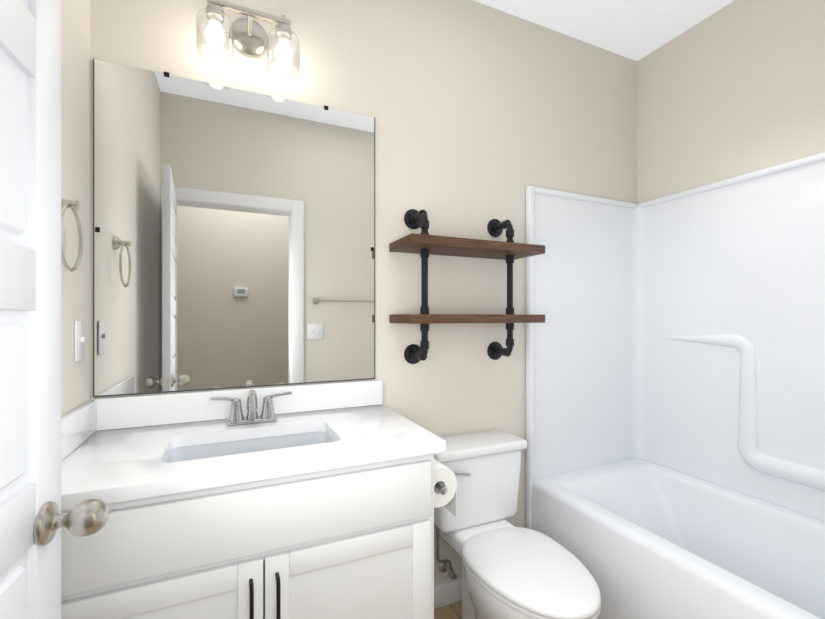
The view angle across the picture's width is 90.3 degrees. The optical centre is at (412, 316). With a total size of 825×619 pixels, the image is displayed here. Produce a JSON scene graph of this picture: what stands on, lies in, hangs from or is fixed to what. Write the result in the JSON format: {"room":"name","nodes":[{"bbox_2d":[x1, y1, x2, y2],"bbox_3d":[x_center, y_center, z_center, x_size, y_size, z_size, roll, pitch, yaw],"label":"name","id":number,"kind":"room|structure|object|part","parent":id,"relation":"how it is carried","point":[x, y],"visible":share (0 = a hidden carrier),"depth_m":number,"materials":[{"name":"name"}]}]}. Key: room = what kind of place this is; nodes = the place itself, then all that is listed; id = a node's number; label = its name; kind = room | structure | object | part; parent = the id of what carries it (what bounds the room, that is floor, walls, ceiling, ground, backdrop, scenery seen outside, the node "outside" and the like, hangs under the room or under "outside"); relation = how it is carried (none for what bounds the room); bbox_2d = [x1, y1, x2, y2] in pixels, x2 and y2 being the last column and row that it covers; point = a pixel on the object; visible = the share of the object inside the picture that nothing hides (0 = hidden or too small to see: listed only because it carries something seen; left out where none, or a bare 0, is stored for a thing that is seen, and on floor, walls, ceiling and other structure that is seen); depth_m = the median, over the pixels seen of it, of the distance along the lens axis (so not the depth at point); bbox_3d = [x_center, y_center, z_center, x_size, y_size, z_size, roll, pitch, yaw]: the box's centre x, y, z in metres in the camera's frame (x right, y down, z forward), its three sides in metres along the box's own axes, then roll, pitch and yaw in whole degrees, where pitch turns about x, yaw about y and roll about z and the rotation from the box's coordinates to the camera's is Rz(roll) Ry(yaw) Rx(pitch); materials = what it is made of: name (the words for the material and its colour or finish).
{"room":"bathroom","nodes":[
{"label":"bathroom","id":0,"kind":"room"},
{"bbox_2d":[61,0,89,416],"bbox_3d":[-0.740,-0.090,0.550,0.100,2.740,1.610,0,0,-24],"label":"wall","id":1,"kind":"structure","parent":0,"point":[75,145],"depth_m":1.17,"materials":[{"name":"beige paint"}]},
{"bbox_2d":[61,198,82,270],"bbox_3d":[-0.873,-0.213,1.033,0.052,0.195,0.169,0,0,-24],"label":"towel ring","id":2,"kind":"object","parent":1,"relation":"attached to","point":[73,205],"visible":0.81,"depth_m":1.04,"materials":[{"name":"silver metal"}]},
{"bbox_2d":[74,321,84,361],"bbox_3d":[-0.968,0.070,1.199,0.015,0.115,0.070,0,0,-24],"label":"light switch","id":3,"kind":"object","parent":1,"relation":"attached to","point":[79,339],"visible":1,"depth_m":1.19,"materials":[{"name":"white plastic"}]},
{"bbox_2d":[90,0,636,585],"bbox_3d":[-0.042,-0.090,1.801,4.600,2.740,0.100,0,0,-24],"label":"wall","id":4,"kind":"structure","parent":0,"point":[482,114],"depth_m":1.83,"materials":[{"name":"beige paint"}]},
{"bbox_2d":[93,59,374,396],"bbox_3d":[-0.585,-0.285,1.497,0.944,1.082,0.008,0,0,-24],"label":"mirror","id":5,"kind":"object","parent":4,"relation":"attached to","point":[233,237],"visible":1,"depth_m":1.46,"materials":[{"name":"clear glass"}]},
{"bbox_2d":[89,380,382,431],"bbox_3d":[-0.572,0.310,1.495,0.978,0.100,0.020,0,0,-24],"label":"backsplash","id":6,"kind":"structure","parent":4,"relation":"attached to","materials":[{"name":"white stone"}]},
{"bbox_2d":[196,0,299,79],"bbox_3d":[-0.566,-0.979,1.430,0.334,0.208,0.146,0,0,-24],"label":"sconce","id":7,"kind":"object","parent":4,"relation":"attached to","point":[249,37],"visible":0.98,"depth_m":1.43,"materials":[{"name":"silver metal"}]},
{"bbox_2d":[206,3,223,27],"bbox_3d":[-0.660,-1.011,1.370,0.054,0.062,0.054,0,0,-24],"label":"socket","id":8,"kind":"object","parent":7,"relation":"attached to","point":[220,6],"depth_m":1.35,"materials":[{"name":"silver metal"}]},
{"bbox_3d":[-0.660,-0.940,1.370,0.114,0.130,0.114,0,0,-24],"label":"shade glass","id":9,"kind":"part","parent":7,"relation":"part of","materials":[{"name":"glass"}]},
{"bbox_3d":[-0.575,-1.030,1.449,0.016,0.044,0.072,0,0,-24],"label":"stem","id":10,"kind":"part","parent":7,"relation":"part of","materials":[{"name":"silver metal"}]},
{"bbox_3d":[-0.459,-0.940,1.460,0.114,0.130,0.114,0,0,-24],"label":"shade glass","id":11,"kind":"part","parent":7,"relation":"part of","materials":[{"name":"glass"}]},
{"bbox_2d":[275,23,291,45],"bbox_3d":[-0.459,-1.011,1.460,0.054,0.062,0.054,0,0,-24],"label":"socket","id":12,"kind":"object","parent":7,"relation":"attached to","point":[285,25],"depth_m":1.44,"materials":[{"name":"silver metal"}]},
{"bbox_2d":[434,578,460,608],"bbox_3d":[0.203,1.232,1.849,0.765,0.095,0.012,0,0,-24],"label":"baseboard","id":13,"kind":"structure","parent":4,"relation":"attached to","point":[446,593],"depth_m":1.82,"materials":[{"name":"white wood"}]},
{"bbox_2d":[389,209,544,363],"bbox_3d":[0.237,-0.130,1.742,0.630,0.666,0.234,0,0,-24],"label":"shelf","id":14,"kind":"object","parent":4,"relation":"attached to","point":[424,244],"visible":1,"depth_m":1.68,"materials":[{"name":"brown wood"}]},
{"bbox_2d":[434,601,460,618],"bbox_3d":[0.487,1.305,0.624,4.600,0.050,2.680,0,0,-24],"label":"floor","id":15,"kind":"structure","parent":0,"point":[451,611],"depth_m":1.78,"materials":[{"name":"tile"}]},
{"bbox_2d":[61,380,445,618],"bbox_3d":[-0.457,0.763,1.239,0.978,1.033,0.582,0,0,-24],"label":"bathroom vanity","id":16,"kind":"object","parent":15,"relation":"on","point":[311,501],"visible":0.88,"depth_m":1.06,"materials":[{"name":"white paint"}]},
{"bbox_3d":[-0.575,0.621,0.915,0.339,0.058,0.018,0,0,-24],"label":"van door rail","id":17,"kind":"part","parent":16,"relation":"part of","materials":[{"name":"white paint"}]},
{"bbox_3d":[-0.577,0.877,0.918,0.347,0.462,0.010,0,0,-24],"label":"van door panel","id":18,"kind":"part","parent":16,"relation":"part of","materials":[{"name":"white paint"}]},
{"bbox_3d":[-0.366,0.496,1.009,0.914,0.157,0.018,0,0,-24],"label":"van drawer","id":19,"kind":"part","parent":16,"relation":"part of","materials":[{"name":"white paint"}]},
{"bbox_3d":[-0.382,0.705,0.972,0.010,0.149,0.035,0,0,-24],"label":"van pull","id":20,"kind":"part","parent":16,"relation":"part of","materials":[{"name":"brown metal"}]},
{"bbox_2d":[61,403,445,519],"bbox_3d":[-0.462,0.378,1.250,0.978,0.035,0.558,0,0,-24],"label":"countertop","id":21,"kind":"structure","parent":16,"relation":"on","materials":[{"name":"white stone"}]},
{"bbox_2d":[209,389,291,425],"bbox_3d":[-0.533,0.303,1.368,0.260,0.113,0.131,0,0,-24],"label":"faucet","id":22,"kind":"object","parent":21,"relation":"on","point":[268,417],"depth_m":1.38,"materials":[{"name":"silver metal"}]},
{"bbox_3d":[-0.328,0.705,0.997,0.010,0.149,0.035,0,0,-24],"label":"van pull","id":23,"kind":"part","parent":16,"relation":"part of","materials":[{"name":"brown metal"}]},
{"bbox_3d":[-0.156,0.621,1.103,0.339,0.058,0.018,0,0,-24],"label":"van door rail","id":24,"kind":"part","parent":16,"relation":"part of","materials":[{"name":"white paint"}]},
{"bbox_3d":[-0.158,0.877,1.107,0.347,0.462,0.010,0,0,-24],"label":"van door panel","id":25,"kind":"part","parent":16,"relation":"part of","materials":[{"name":"white paint"}]},
{"bbox_2d":[434,459,456,516],"bbox_3d":[0.059,0.577,1.392,0.138,0.176,0.197,0,0,-24],"label":"toilet paper","id":26,"kind":"object","parent":16,"relation":"attached to","point":[445,487],"visible":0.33,"depth_m":1.34,"materials":[{"name":"white paper"}]},
{"bbox_2d":[434,429,600,618],"bbox_3d":[0.362,0.904,1.524,0.438,0.752,0.734,0,0,-24],"label":"toilet","id":27,"kind":"object","parent":15,"relation":"on","point":[509,570],"visible":0.98,"depth_m":1.53,"materials":[{"name":"white ceramic"}]},
{"bbox_3d":[0.176,1.110,1.755,0.032,0.019,0.015,0,0,-24],"label":"supply handle","id":28,"kind":"part","parent":27,"relation":"part of","materials":[{"name":"silver metal"}]},
{"bbox_3d":[0.187,0.621,1.615,0.087,0.024,0.020,0,0,-24],"label":"lever","id":29,"kind":"part","parent":27,"relation":"part of","materials":[{"name":"silver metal"}]},
{"bbox_3d":[0.255,0.715,1.763,0.410,0.300,0.186,0,0,-24],"label":"tank","id":30,"kind":"part","parent":27,"relation":"part of","materials":[{"name":"white ceramic"}]},
{"bbox_3d":[0.256,0.548,1.760,0.438,0.040,0.205,0,0,-24],"label":"tank lid","id":31,"kind":"part","parent":27,"relation":"part of","materials":[{"name":"white ceramic"}]},
{"bbox_3d":[0.408,1.089,1.423,0.367,0.383,0.489,0,0,-24],"label":"bowl","id":32,"kind":"part","parent":27,"relation":"part of","materials":[{"name":"white ceramic"}]},
{"bbox_3d":[0.410,0.862,1.418,0.380,0.034,0.500,0,0,-24],"label":"lid","id":33,"kind":"part","parent":27,"relation":"part of","materials":[{"name":"white plastic"}]},
{"bbox_2d":[526,152,824,618],"bbox_3d":[1.227,0.321,1.500,0.816,1.918,1.486,0,0,-24],"label":"bathtub","id":34,"kind":"object","parent":15,"relation":"on","point":[675,403],"visible":0.92,"depth_m":1.92,"materials":[{"name":"white plastic"}]},
{"bbox_2d":[474,0,733,60],"bbox_3d":[0.487,-1.485,0.624,4.600,0.050,2.680,0,0,-24],"label":"ceiling","id":35,"kind":"structure","parent":0,"point":[636,30],"depth_m":2.00,"materials":[{"name":"white paint"}]},
{"bbox_2d":[637,0,824,203],"bbox_3d":[1.658,-0.090,1.628,0.100,2.740,1.610,0,0,-24],"label":"wall","id":36,"kind":"structure","parent":0,"point":[734,88],"depth_m":1.90,"materials":[{"name":"beige paint"}]},
{"bbox_3d":[-0.348,0.260,-0.091,0.020,2.040,0.124,0,0,-24],"label":"door frame","id":37,"kind":"structure","parent":0,"visible":0},
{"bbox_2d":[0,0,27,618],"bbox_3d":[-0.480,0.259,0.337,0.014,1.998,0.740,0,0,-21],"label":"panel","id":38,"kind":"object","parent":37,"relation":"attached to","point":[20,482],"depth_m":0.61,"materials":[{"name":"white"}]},
{"bbox_2d":[0,0,35,618],"bbox_3d":[-0.480,0.145,0.337,0.035,1.578,0.592,0,0,-21],"label":"door","id":39,"kind":"structure","parent":38,"relation":"attached to","point":[12,334],"depth_m":0.57,"materials":[{"name":"white wood"}]},
{"bbox_3d":[-0.480,-0.230,0.337,0.029,0.228,0.558,0,0,-21],"label":"panel","id":40,"kind":"part","parent":39,"relation":"part of","materials":[{"name":"white wood"}]},
{"bbox_3d":[-0.480,0.120,0.337,0.029,0.228,0.558,0,0,-21],"label":"panel","id":41,"kind":"part","parent":39,"relation":"part of","materials":[{"name":"white wood"}]},
{"bbox_3d":[-0.480,0.470,0.337,0.029,0.228,0.558,0,0,-21],"label":"panel","id":42,"kind":"part","parent":39,"relation":"part of","materials":[{"name":"white wood"}]},
{"bbox_3d":[-0.480,0.295,0.337,0.034,0.090,0.592,0,0,-21],"label":"door rail","id":43,"kind":"part","parent":39,"relation":"part of","materials":[{"name":"white wood"}]},
{"bbox_3d":[-0.480,-0.055,0.337,0.034,0.090,0.592,0,0,-21],"label":"door rail","id":44,"kind":"part","parent":39,"relation":"part of","materials":[{"name":"white wood"}]},
{"bbox_3d":[-0.480,-0.405,0.337,0.034,0.090,0.592,0,0,-21],"label":"door rail","id":45,"kind":"part","parent":39,"relation":"part of","materials":[{"name":"white wood"}]},
{"bbox_2d":[28,0,109,618],"bbox_3d":[-0.558,0.259,0.663,0.119,2.018,0.094,0,0,-21],"label":"door","id":46,"kind":"structure","parent":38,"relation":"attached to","point":[44,317],"depth_m":0.64,"materials":[{"name":"white wood"}]},
{"bbox_3d":[-0.536,0.323,0.655,0.084,0.064,0.064,0,0,-21],"label":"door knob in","id":47,"kind":"part","parent":46,"relation":"part of","materials":[{"name":"silver metal"}]}
]}

